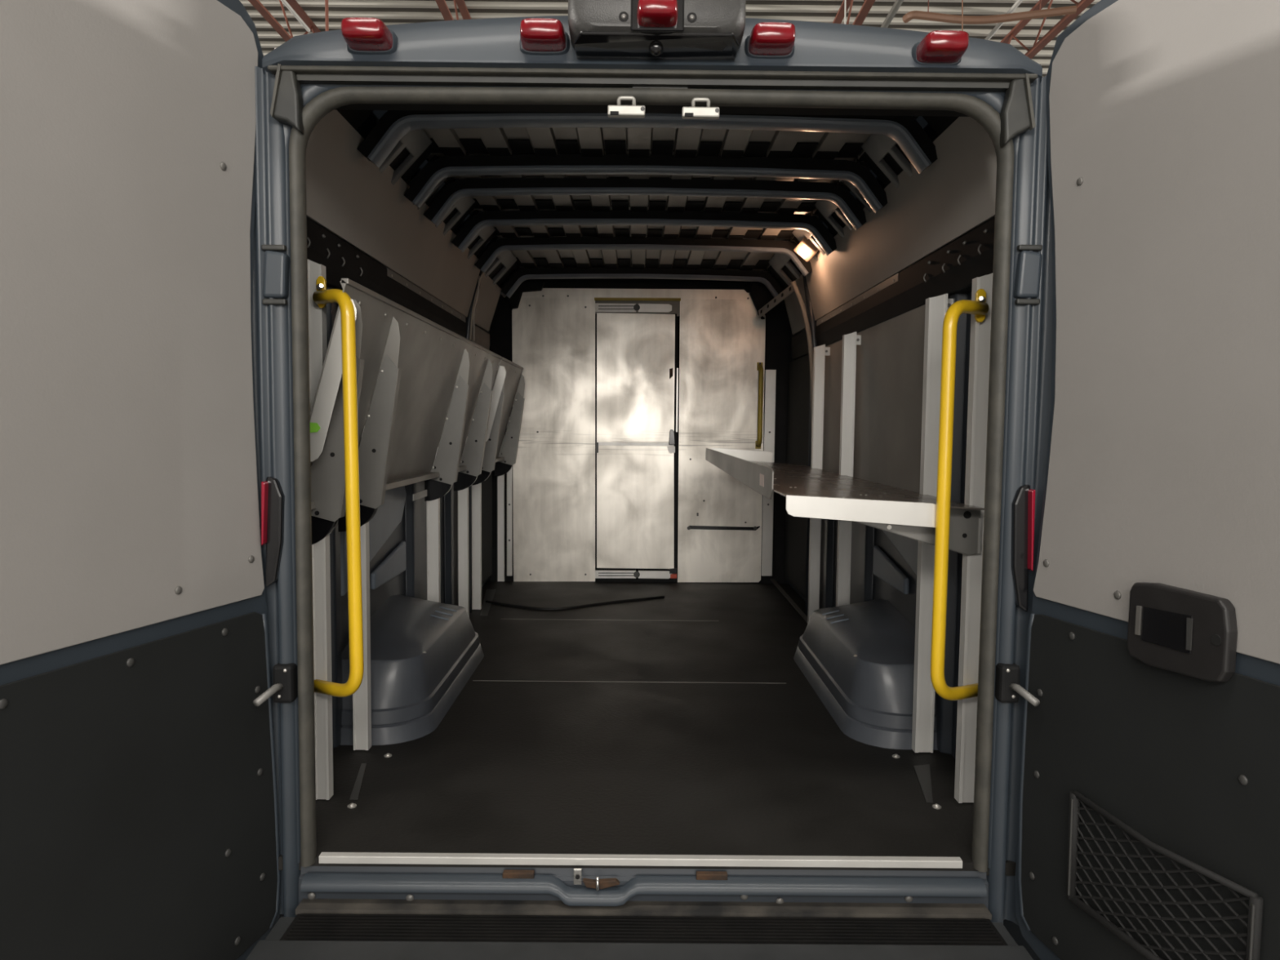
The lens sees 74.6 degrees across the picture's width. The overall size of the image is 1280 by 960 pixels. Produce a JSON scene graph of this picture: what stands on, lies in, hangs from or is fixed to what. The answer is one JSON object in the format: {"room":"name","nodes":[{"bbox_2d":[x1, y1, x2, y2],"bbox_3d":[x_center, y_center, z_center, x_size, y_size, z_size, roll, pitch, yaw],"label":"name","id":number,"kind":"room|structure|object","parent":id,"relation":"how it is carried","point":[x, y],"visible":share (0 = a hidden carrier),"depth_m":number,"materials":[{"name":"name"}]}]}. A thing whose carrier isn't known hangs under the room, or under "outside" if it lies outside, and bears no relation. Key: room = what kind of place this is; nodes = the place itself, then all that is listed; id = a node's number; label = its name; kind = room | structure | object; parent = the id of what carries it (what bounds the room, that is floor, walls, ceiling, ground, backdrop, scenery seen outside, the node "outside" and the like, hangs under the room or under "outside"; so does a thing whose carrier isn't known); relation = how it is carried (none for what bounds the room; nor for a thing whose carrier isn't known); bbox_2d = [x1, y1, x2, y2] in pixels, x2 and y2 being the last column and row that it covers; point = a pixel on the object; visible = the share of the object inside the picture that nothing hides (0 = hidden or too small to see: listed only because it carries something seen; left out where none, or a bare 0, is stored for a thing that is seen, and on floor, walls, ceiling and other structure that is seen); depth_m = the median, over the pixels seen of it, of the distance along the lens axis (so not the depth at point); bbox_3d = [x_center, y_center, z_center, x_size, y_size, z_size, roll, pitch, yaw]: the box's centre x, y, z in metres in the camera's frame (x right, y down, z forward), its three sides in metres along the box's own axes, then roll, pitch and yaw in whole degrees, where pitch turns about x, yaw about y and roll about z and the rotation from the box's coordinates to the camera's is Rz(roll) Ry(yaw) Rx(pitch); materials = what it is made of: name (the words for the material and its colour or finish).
{"room":"vehicle interior","nodes":[
{"label":"vehicle interior","id":0,"kind":"room"},
{"bbox_2d":[274,48,502,748],"bbox_3d":[-0.882,-0.197,4.449,0.157,1.822,5.170,1,4,0],"label":"wall","id":1,"kind":"structure","parent":0,"point":[348,195],"depth_m":2.96,"materials":[{"name":"grey metal"}]},
{"bbox_2d":[0,0,280,959],"bbox_3d":[-0.955,0.046,1.448,0.065,2.057,0.883,2,4,16],"label":"door","id":2,"kind":"structure","parent":1,"relation":"in","point":[139,813],"depth_m":1.50,"materials":[{"name":"grey metal"}]},
{"bbox_2d":[261,475,284,586],"bbox_3d":[-0.795,0.113,1.837,0.040,0.242,0.068,1,4,0],"label":"tail light","id":3,"kind":"object","parent":1,"relation":"attached to","point":[273,497],"visible":0.82,"depth_m":1.82,"materials":[{"name":"red"}]},
{"bbox_2d":[253,662,297,706],"bbox_3d":[-0.788,0.451,1.821,0.046,0.085,0.120,1,4,4],"label":"door latch","id":4,"kind":"object","parent":1,"relation":"in","point":[284,689],"depth_m":1.84,"materials":[{"name":"black metal"}]},
{"bbox_2d":[310,278,501,544],"bbox_3d":[-0.797,-0.225,3.164,0.221,0.666,2.272,1,4,0],"label":"shelf","id":5,"kind":"object","parent":1,"relation":"attached to","point":[423,386],"visible":0.88,"depth_m":2.59,"materials":[{"name":"grey metal"}]},
{"bbox_2d":[413,489,426,500],"bbox_3d":[-0.850,0.059,3.248,0.003,0.035,0.104,2,4,15],"label":"tab","id":6,"kind":"object","parent":5,"relation":"attached to","point":[422,494],"visible":1,"depth_m":3.25,"materials":[{"name":"metal"}]},
{"bbox_2d":[469,271,484,340],"bbox_3d":[-0.811,-0.875,4.206,0.088,0.346,0.021,1,4,14],"label":"hanging cable","id":7,"kind":"object","parent":1,"relation":"hanging from","point":[482,273],"visible":0.95,"depth_m":4.21,"materials":[{"name":"beige plastic"}]},
{"bbox_2d":[472,356,524,484],"bbox_3d":[-0.802,-0.327,4.739,0.221,0.666,0.826,1,4,0],"label":"shelf","id":8,"kind":"object","parent":1,"relation":"attached to","point":[508,374],"visible":0.78,"depth_m":4.87,"materials":[{"name":"grey metal"}]},
{"bbox_2d":[488,271,791,583],"bbox_3d":[0.036,-0.311,5.232,2.080,2.070,0.077,1,4,0],"label":"wall","id":9,"kind":"structure","parent":0,"point":[551,334],"depth_m":5.21,"materials":[{"name":"silver metal"}]},
{"bbox_2d":[506,416,512,576],"bbox_3d":[-0.806,0.103,5.191,0.032,0.987,0.017,1,4,0],"label":"edge angle","id":10,"kind":"object","parent":9,"relation":"attached to","point":[509,474],"visible":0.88,"depth_m":5.20,"materials":[{"name":"metal"}]},
{"bbox_2d":[506,279,544,308],"bbox_3d":[-0.696,-1.137,5.110,0.225,0.186,0.050,1,4,0],"label":"bracket","id":11,"kind":"object","parent":9,"relation":"attached to","point":[530,285],"visible":0.73,"depth_m":5.08,"materials":[{"name":"black metal"}]},
{"bbox_2d":[594,297,680,582],"bbox_3d":[-0.023,-0.237,5.221,0.531,1.766,0.070,1,4,0],"label":"door","id":12,"kind":"structure","parent":9,"relation":"in","point":[637,442],"depth_m":5.21,"materials":[{"name":"metal"}]},
{"bbox_2d":[687,525,759,530],"bbox_3d":[0.520,0.298,5.233,0.454,0.027,0.018,1,4,0],"label":"strap","id":13,"kind":"object","parent":9,"relation":"attached to","point":[703,527],"visible":1,"depth_m":5.23,"materials":[{"name":"black plastic"}]},
{"bbox_2d":[761,369,776,576],"bbox_3d":[0.794,-0.040,5.187,0.064,1.274,0.017,1,4,0],"label":"edge angle","id":14,"kind":"object","parent":9,"relation":"attached to","point":[770,375],"visible":0.94,"depth_m":5.17,"materials":[{"name":"metal"}]},
{"bbox_2d":[278,581,1015,875],"bbox_3d":[-0.010,0.728,4.697,1.890,0.102,5.600,1,4,0],"label":"floor","id":15,"kind":"structure","parent":0,"point":[686,721],"depth_m":2.48,"materials":[{"name":"black rubber"}]},
{"bbox_2d":[307,259,333,799],"bbox_3d":[-0.835,0.139,2.148,0.071,1.381,0.032,1,4,0],"label":"post","id":16,"kind":"object","parent":15,"relation":"on","point":[317,345],"visible":0.52,"depth_m":2.15,"materials":[{"name":"metal"}]},
{"bbox_2d":[312,275,364,697],"bbox_3d":[-0.747,0.020,2.073,0.159,1.046,0.049,3,4,29],"label":"grab rail","id":17,"kind":"object","parent":16,"relation":"attached to","point":[322,296],"visible":1,"depth_m":2.03,"materials":[{"name":"yellow metal"}]},
{"bbox_2d":[346,803,356,808],"bbox_3d":[-0.738,0.832,2.151,0.022,0.008,0.022,1,4,0],"label":"bolt","id":18,"kind":"object","parent":15,"relation":"on","point":[351,805],"visible":1,"depth_m":2.15,"materials":[{"name":"grey metal"}]},
{"bbox_2d":[349,763,366,799],"bbox_3d":[-0.772,0.824,2.302,0.020,0.002,0.240,0,4,-13],"label":"base plate","id":19,"kind":"object","parent":15,"relation":"on","point":[355,793],"visible":1,"depth_m":2.28,"materials":[{"name":"grey metal"}]},
{"bbox_2d":[352,425,371,750],"bbox_3d":[-0.845,0.128,2.481,0.079,1.361,0.032,1,4,0],"label":"post","id":20,"kind":"object","parent":15,"relation":"on","point":[362,700],"visible":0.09,"depth_m":2.50,"materials":[{"name":"metal"}]},
{"bbox_2d":[383,752,391,757],"bbox_3d":[-0.744,0.810,2.479,0.022,0.008,0.022,1,4,0],"label":"bolt","id":21,"kind":"object","parent":15,"relation":"on","point":[387,755],"visible":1,"depth_m":2.48,"materials":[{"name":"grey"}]},
{"bbox_2d":[339,594,484,745],"bbox_3d":[-0.799,0.608,3.116,0.287,0.330,1.135,1,4,0],"label":"wheel arch","id":22,"kind":"object","parent":15,"relation":"on","point":[424,653],"visible":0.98,"depth_m":2.74,"materials":[{"name":"plastic"}]},
{"bbox_2d":[426,447,440,602],"bbox_3d":[-0.875,0.062,3.485,0.083,1.361,0.032,1,4,0],"label":"post","id":23,"kind":"object","parent":15,"relation":"on","point":[433,563],"visible":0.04,"depth_m":3.49,"materials":[{"name":"metal"}]},
{"bbox_2d":[457,436,469,617],"bbox_3d":[-0.865,0.027,4.031,0.081,1.361,0.032,1,4,0],"label":"post","id":24,"kind":"object","parent":15,"relation":"on","point":[463,495],"visible":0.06,"depth_m":4.04,"materials":[{"name":"metal"}]},
{"bbox_2d":[471,482,481,609],"bbox_3d":[-0.874,0.003,4.401,0.080,1.361,0.032,1,4,0],"label":"post","id":25,"kind":"object","parent":15,"relation":"on","point":[476,489],"visible":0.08,"depth_m":4.41,"materials":[{"name":"metal"}]},
{"bbox_2d":[480,589,496,616],"bbox_3d":[-0.837,0.672,4.643,0.056,0.002,0.699,0,4,-8],"label":"base plate","id":26,"kind":"object","parent":15,"relation":"on","point":[489,595],"visible":0.93,"depth_m":4.63,"materials":[{"name":"grey metal"}]},
{"bbox_2d":[497,363,504,581],"bbox_3d":[-0.877,-0.048,5.196,0.075,1.361,0.032,1,4,0],"label":"post","id":27,"kind":"object","parent":15,"relation":"on","point":[500,479],"visible":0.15,"depth_m":5.21,"materials":[{"name":"metal"}]},
{"bbox_2d":[485,595,664,610],"bbox_3d":[-0.334,0.676,4.593,1.006,0.016,0.251,0,4,-10],"label":"cable","id":28,"kind":"object","parent":15,"relation":"on","point":[663,596],"visible":1,"depth_m":4.55,"materials":[{"name":"black plastic"}]},
{"bbox_2d":[807,344,830,624],"bbox_3d":[0.864,0.040,4.034,0.083,1.368,0.032,1,4,0],"label":"post","id":29,"kind":"object","parent":15,"relation":"on","point":[820,352],"visible":0.89,"depth_m":4.01,"materials":[{"name":"metal"}]},
{"bbox_2d":[835,331,861,606],"bbox_3d":[0.869,0.077,3.481,0.085,1.366,0.032,1,4,0],"label":"post","id":30,"kind":"object","parent":15,"relation":"on","point":[850,341],"visible":0.73,"depth_m":3.46,"materials":[{"name":"metal"}]},
{"bbox_2d":[793,599,937,750],"bbox_3d":[0.795,0.623,3.122,0.285,0.330,1.135,1,4,0],"label":"wheel arch","id":31,"kind":"object","parent":15,"relation":"on","point":[858,659],"visible":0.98,"depth_m":2.76,"materials":[{"name":"plastic"}]},
{"bbox_2d":[892,753,899,758],"bbox_3d":[0.765,0.823,2.510,0.022,0.008,0.022,1,4,0],"label":"bolt","id":32,"kind":"object","parent":15,"relation":"on","point":[895,756],"visible":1,"depth_m":2.50,"materials":[{"name":"grey metal"}]},
{"bbox_2d":[913,764,933,802],"bbox_3d":[0.785,0.837,2.332,0.045,0.002,0.264,2,4,17],"label":"base plate","id":33,"kind":"object","parent":15,"relation":"on","point":[922,771],"visible":1,"depth_m":2.34,"materials":[{"name":"grey metal"}]},
{"bbox_2d":[911,293,952,752],"bbox_3d":[0.880,0.139,2.505,0.089,1.368,0.032,1,4,0],"label":"post","id":34,"kind":"object","parent":15,"relation":"on","point":[936,307],"visible":0.76,"depth_m":2.50,"materials":[{"name":"metal"}]},
{"bbox_2d":[932,804,941,808],"bbox_3d":[0.770,0.844,2.178,0.022,0.008,0.022,1,4,0],"label":"bolt","id":35,"kind":"object","parent":15,"relation":"on","point":[935,806],"visible":1,"depth_m":2.17,"materials":[{"name":"grey metal"}]},
{"bbox_2d":[954,273,992,803],"bbox_3d":[0.881,0.161,2.167,0.083,1.368,0.032,1,4,0],"label":"post","id":36,"kind":"object","parent":15,"relation":"on","point":[980,332],"visible":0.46,"depth_m":2.16,"materials":[{"name":"metal"}]},
{"bbox_2d":[930,288,989,700],"bbox_3d":[0.798,0.040,2.093,0.164,1.033,0.050,-1,4,-26],"label":"grab rail","id":37,"kind":"object","parent":36,"relation":"attached to","point":[979,307],"visible":0.99,"depth_m":2.05,"materials":[{"name":"yellow metal"}]},
{"bbox_2d":[336,109,959,297],"bbox_3d":[0.016,-1.150,4.575,1.723,0.178,5.000,1,4,0],"label":"ceiling","id":38,"kind":"structure","parent":0,"point":[880,153],"depth_m":3.15,"materials":[{"name":"black metal"}]},
{"bbox_2d":[501,267,782,297],"bbox_3d":[0.020,-1.146,4.924,1.654,0.177,0.115,1,4,0],"label":"rib","id":39,"kind":"object","parent":38,"relation":"attached to","point":[524,274],"visible":0.98,"depth_m":4.87,"materials":[{"name":"paint"}]},
{"bbox_2d":[474,236,812,276],"bbox_3d":[0.023,-1.095,4.122,1.654,0.177,0.095,1,4,0],"label":"rib","id":40,"kind":"object","parent":38,"relation":"attached to","point":[496,247],"visible":1,"depth_m":4.08,"materials":[{"name":"paint"}]},
{"bbox_2d":[451,209,836,255],"bbox_3d":[0.025,-1.062,3.619,1.654,0.177,0.100,1,4,0],"label":"rib","id":41,"kind":"object","parent":38,"relation":"attached to","point":[480,220],"visible":1,"depth_m":3.57,"materials":[{"name":"paint"}]},
{"bbox_2d":[423,177,866,230],"bbox_3d":[0.026,-1.032,3.152,1.654,0.177,0.095,1,4,0],"label":"rib","id":42,"kind":"object","parent":38,"relation":"attached to","point":[455,190],"visible":0.99,"depth_m":3.11,"materials":[{"name":"paint"}]},
{"bbox_2d":[404,154,887,213],"bbox_3d":[0.027,-1.015,2.891,1.654,0.177,0.100,1,4,0],"label":"rib","id":43,"kind":"object","parent":38,"relation":"attached to","point":[855,173],"visible":0.99,"depth_m":2.84,"materials":[{"name":"paint"}]},
{"bbox_2d":[357,110,937,173],"bbox_3d":[0.028,-0.985,2.428,1.654,0.177,0.120,1,4,0],"label":"rib","id":44,"kind":"object","parent":38,"relation":"attached to","point":[393,126],"visible":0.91,"depth_m":2.37,"materials":[{"name":"paint"}]},
{"bbox_2d":[749,275,782,319],"bbox_3d":[0.790,-1.140,5.095,0.247,0.324,0.050,1,4,0],"label":"bracket","id":45,"kind":"object","parent":38,"relation":"attached to","point":[760,295],"visible":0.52,"depth_m":5.07,"materials":[{"name":"black metal"}]},
{"bbox_2d":[793,237,818,262],"bbox_3d":[0.774,-1.073,3.905,0.084,0.096,0.130,0,4,-9],"label":"dome lamp","id":46,"kind":"object","parent":38,"relation":"attached to","point":[806,249],"visible":0.95,"depth_m":3.87,"materials":[{"name":"beige plastic"}]},
{"bbox_2d":[239,0,1100,76],"bbox_3d":[0.023,-6.171,8.960,28.000,0.120,37.000,1,4,0],"label":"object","id":47,"kind":"structure","parent":0,"point":[389,11],"depth_m":11.37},
{"bbox_2d":[248,0,320,41],"bbox_3d":[-4.543,-6.095,12.959,0.100,0.565,27.000,1,4,0],"label":"joist","id":48,"kind":"object","parent":47,"relation":"attached to","point":[256,4],"visible":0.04,"depth_m":10.72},
{"bbox_2d":[435,0,471,20],"bbox_3d":[-2.343,-6.075,12.967,0.100,0.565,27.000,1,4,0],"label":"joist","id":49,"kind":"object","parent":47,"relation":"attached to","point":[442,4],"visible":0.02,"depth_m":10.60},
{"bbox_2d":[832,0,875,25],"bbox_3d":[2.657,-6.028,12.986,0.100,0.565,27.000,1,4,0],"label":"joist","id":50,"kind":"object","parent":47,"relation":"attached to","point":[868,4],"visible":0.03,"depth_m":10.28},
{"bbox_2d":[880,0,903,27],"bbox_3d":[2.962,-5.479,9.857,0.080,0.080,0.784,1,4,1],"label":"conduit","id":51,"kind":"object","parent":47,"relation":"hanging from","point":[897,4],"visible":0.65,"depth_m":9.81,"materials":[{"name":"grey metal"}]},
{"bbox_2d":[902,0,1076,24],"bbox_3d":[3.981,-5.726,9.598,1.902,0.915,0.265,1,4,5],"label":"pipe","id":52,"kind":"object","parent":47,"relation":"hanging from","point":[917,15],"visible":0.98,"depth_m":9.62,"materials":[{"name":"brown metal"}]},
{"bbox_2d":[984,0,1022,39],"bbox_3d":[4.326,-5.476,10.001,0.052,0.052,1.299,1,4,1],"label":"conduit","id":53,"kind":"object","parent":47,"relation":"hanging from","point":[1017,2],"visible":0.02,"depth_m":10.07,"materials":[{"name":"white metal"}]},
{"bbox_2d":[1000,0,1094,58],"bbox_3d":[5.157,-6.005,12.996,0.100,0.565,27.000,1,4,0],"label":"joist","id":54,"kind":"object","parent":47,"relation":"attached to","point":[1082,5],"visible":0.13,"depth_m":10.74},
{"bbox_2d":[758,116,996,759],"bbox_3d":[0.825,-0.155,4.457,0.269,1.873,5.170,1,4,0],"label":"wall","id":55,"kind":"structure","parent":0,"point":[934,233],"depth_m":3.00,"materials":[{"name":"grey metal"}]},
{"bbox_2d":[341,17,397,54],"bbox_3d":[-0.558,-0.909,1.731,0.104,0.056,0.105,1,4,0],"label":"marker light","id":56,"kind":"object","parent":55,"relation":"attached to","point":[362,35],"visible":0.92,"depth_m":1.69,"materials":[{"name":"red plastic"}]},
{"bbox_2d":[502,869,534,878],"bbox_3d":[-0.272,0.885,1.884,0.070,0.014,0.016,1,4,0],"label":"clip","id":57,"kind":"object","parent":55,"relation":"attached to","point":[506,873],"visible":1,"depth_m":1.88,"materials":[{"name":"metal"}]},
{"bbox_2d":[607,95,644,117],"bbox_3d":[-0.029,-0.786,1.770,0.079,0.039,0.022,1,4,0],"label":"bracket","id":58,"kind":"object","parent":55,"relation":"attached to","point":[633,110],"visible":1,"depth_m":1.76,"materials":[{"name":"metal"}]},
{"bbox_2d":[245,913,1033,959],"bbox_3d":[0.003,1.085,1.756,1.590,0.249,0.204,1,4,0],"label":"bumper cover","id":59,"kind":"object","parent":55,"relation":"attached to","point":[304,936],"visible":1,"depth_m":1.76,"materials":[{"name":"grey plastic"}]},
{"bbox_2d":[319,852,962,868],"bbox_3d":[0.003,0.861,1.903,1.452,0.018,0.018,1,4,0],"label":"trim","id":60,"kind":"structure","parent":55,"relation":"attached to","point":[324,857],"depth_m":1.90,"materials":[{"name":"metal"}]},
{"bbox_2d":[295,866,991,919],"bbox_3d":[0.009,0.939,1.881,1.550,0.124,0.072,1,4,0],"label":"door sill","id":61,"kind":"structure","parent":55,"relation":"attached to","point":[340,890],"depth_m":1.87,"materials":[{"name":"blue metal"}]},
{"bbox_2d":[573,868,619,890],"bbox_3d":[-0.097,0.889,1.867,0.103,0.043,0.028,1,4,0],"label":"latch striker","id":62,"kind":"object","parent":61,"relation":"on","point":[597,883],"visible":1,"depth_m":1.87,"materials":[{"name":"silver metal"}]},
{"bbox_2d":[252,15,1052,925],"bbox_3d":[0.019,-0.049,1.962,1.884,2.085,0.358,1,4,0],"label":"door frame","id":63,"kind":"structure","parent":55,"relation":"attached to","point":[473,64],"depth_m":1.79,"materials":[{"name":"metal"}]},
{"bbox_2d":[520,17,569,55],"bbox_3d":[-0.199,-0.908,1.732,0.104,0.056,0.105,1,4,0],"label":"marker light","id":64,"kind":"object","parent":63,"relation":"attached to","point":[538,36],"visible":0.92,"depth_m":1.69,"materials":[{"name":"red plastic"}]},
{"bbox_2d":[568,0,746,60],"bbox_3d":[0.034,-0.946,1.715,0.360,0.174,0.176,1,4,0],"label":"housing","id":65,"kind":"object","parent":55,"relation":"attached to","point":[599,29],"visible":0.91,"depth_m":1.65,"materials":[{"name":"black plastic"}]},
{"bbox_2d":[636,0,678,37],"bbox_3d":[0.034,-0.899,1.633,0.092,0.056,0.105,1,4,0],"label":"marker light","id":66,"kind":"object","parent":65,"relation":"on","point":[650,13],"visible":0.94,"depth_m":1.59,"materials":[{"name":"red plastic"}]},
{"bbox_2d":[280,110,1039,959],"bbox_3d":[0.023,-0.097,4.568,1.990,2.365,5.350,1,4,0],"label":"trim","id":67,"kind":"structure","parent":55,"relation":"attached to","point":[369,123],"depth_m":2.59,"materials":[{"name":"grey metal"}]},
{"bbox_2d":[681,97,719,119],"bbox_3d":[0.128,-0.783,1.770,0.079,0.039,0.022,1,4,0],"label":"bracket","id":68,"kind":"object","parent":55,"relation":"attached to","point":[693,112],"visible":1,"depth_m":1.76,"materials":[{"name":"metal"}]},
{"bbox_2d":[696,871,727,879],"bbox_3d":[0.161,0.889,1.886,0.070,0.014,0.016,1,4,0],"label":"clip","id":69,"kind":"object","parent":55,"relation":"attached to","point":[700,875],"visible":1,"depth_m":1.88,"materials":[{"name":"metal"}]},
{"bbox_2d":[755,362,763,448],"bbox_3d":[0.736,-0.457,5.158,0.037,0.532,0.071,1,4,0],"label":"grab bar","id":70,"kind":"object","parent":55,"relation":"attached to","point":[759,365],"visible":1,"depth_m":5.13,"materials":[{"name":"yellow paint"}]},
{"bbox_2d":[744,22,795,58],"bbox_3d":[0.271,-0.901,1.734,0.104,0.056,0.105,1,4,0],"label":"marker light","id":71,"kind":"object","parent":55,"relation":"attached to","point":[766,40],"visible":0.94,"depth_m":1.70,"materials":[{"name":"red plastic"}]},
{"bbox_2d":[705,447,984,555],"bbox_3d":[0.607,0.012,3.271,0.512,0.208,2.405,1,4,0],"label":"shelf","id":72,"kind":"object","parent":55,"relation":"attached to","point":[808,491],"visible":0.97,"depth_m":2.14,"materials":[{"name":"metal"}]},
{"bbox_2d":[911,30,968,65],"bbox_3d":[0.620,-0.886,1.736,0.104,0.056,0.105,1,4,0],"label":"marker light","id":73,"kind":"object","parent":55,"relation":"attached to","point":[938,47],"visible":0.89,"depth_m":1.70,"materials":[{"name":"red plastic"}]},
{"bbox_2d":[1011,484,1035,612],"bbox_3d":[0.832,0.149,1.844,0.040,0.281,0.068,1,4,0],"label":"tail light","id":74,"kind":"object","parent":55,"relation":"attached to","point":[1023,504],"visible":0.75,"depth_m":1.83,"materials":[{"name":"red"}]},
{"bbox_2d":[1014,0,1279,959],"bbox_3d":[0.968,0.073,1.432,0.089,1.990,0.846,0,4,-15],"label":"door","id":75,"kind":"structure","parent":55,"relation":"in","point":[1148,824],"depth_m":1.50,"materials":[{"name":"grey metal"}]},
{"bbox_2d":[995,662,1039,706],"bbox_3d":[0.818,0.452,1.827,0.046,0.085,0.120,0,4,-4],"label":"latch","id":76,"kind":"object","parent":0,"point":[1008,689],"depth_m":1.85,"materials":[{"name":"black metal"}]},
{"label":"outside","id":77,"kind":"structure","parent":0,"visible":0},
{"bbox_2d":[280,0,310,31],"bbox_3d":[-4.117,-5.555,9.972,0.044,0.044,0.926,1,4,0],"label":"conduit","id":78,"kind":"object","parent":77,"point":[284,2],"visible":1,"depth_m":10.03,"materials":[{"name":"white metal"}]},
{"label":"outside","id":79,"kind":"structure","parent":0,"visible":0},
{"bbox_2d":[324,0,328,31],"bbox_3d":[-3.401,-5.081,9.120,0.033,0.588,0.033,2,4,22],"label":"wire","id":80,"kind":"object","parent":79,"point":[326,20],"visible":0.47,"depth_m":9.11,"materials":[{"name":"red metal"}]},
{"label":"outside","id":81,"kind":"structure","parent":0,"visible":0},
{"bbox_2d":[844,0,845,24],"bbox_3d":[2.185,-4.982,8.944,0.022,0.577,0.016,1,4,0],"label":"wire","id":82,"kind":"object","parent":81,"point":[845,0],"visible":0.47,"depth_m":8.94,"materials":[{"name":"white"}]},
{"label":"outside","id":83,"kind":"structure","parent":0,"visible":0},
{"bbox_2d":[961,0,963,31],"bbox_3d":[3.288,-4.670,8.567,0.032,0.514,0.014,1,4,0],"label":"wire","id":84,"kind":"object","parent":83,"point":[962,0],"visible":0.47,"depth_m":8.56,"materials":[{"name":"brown"}]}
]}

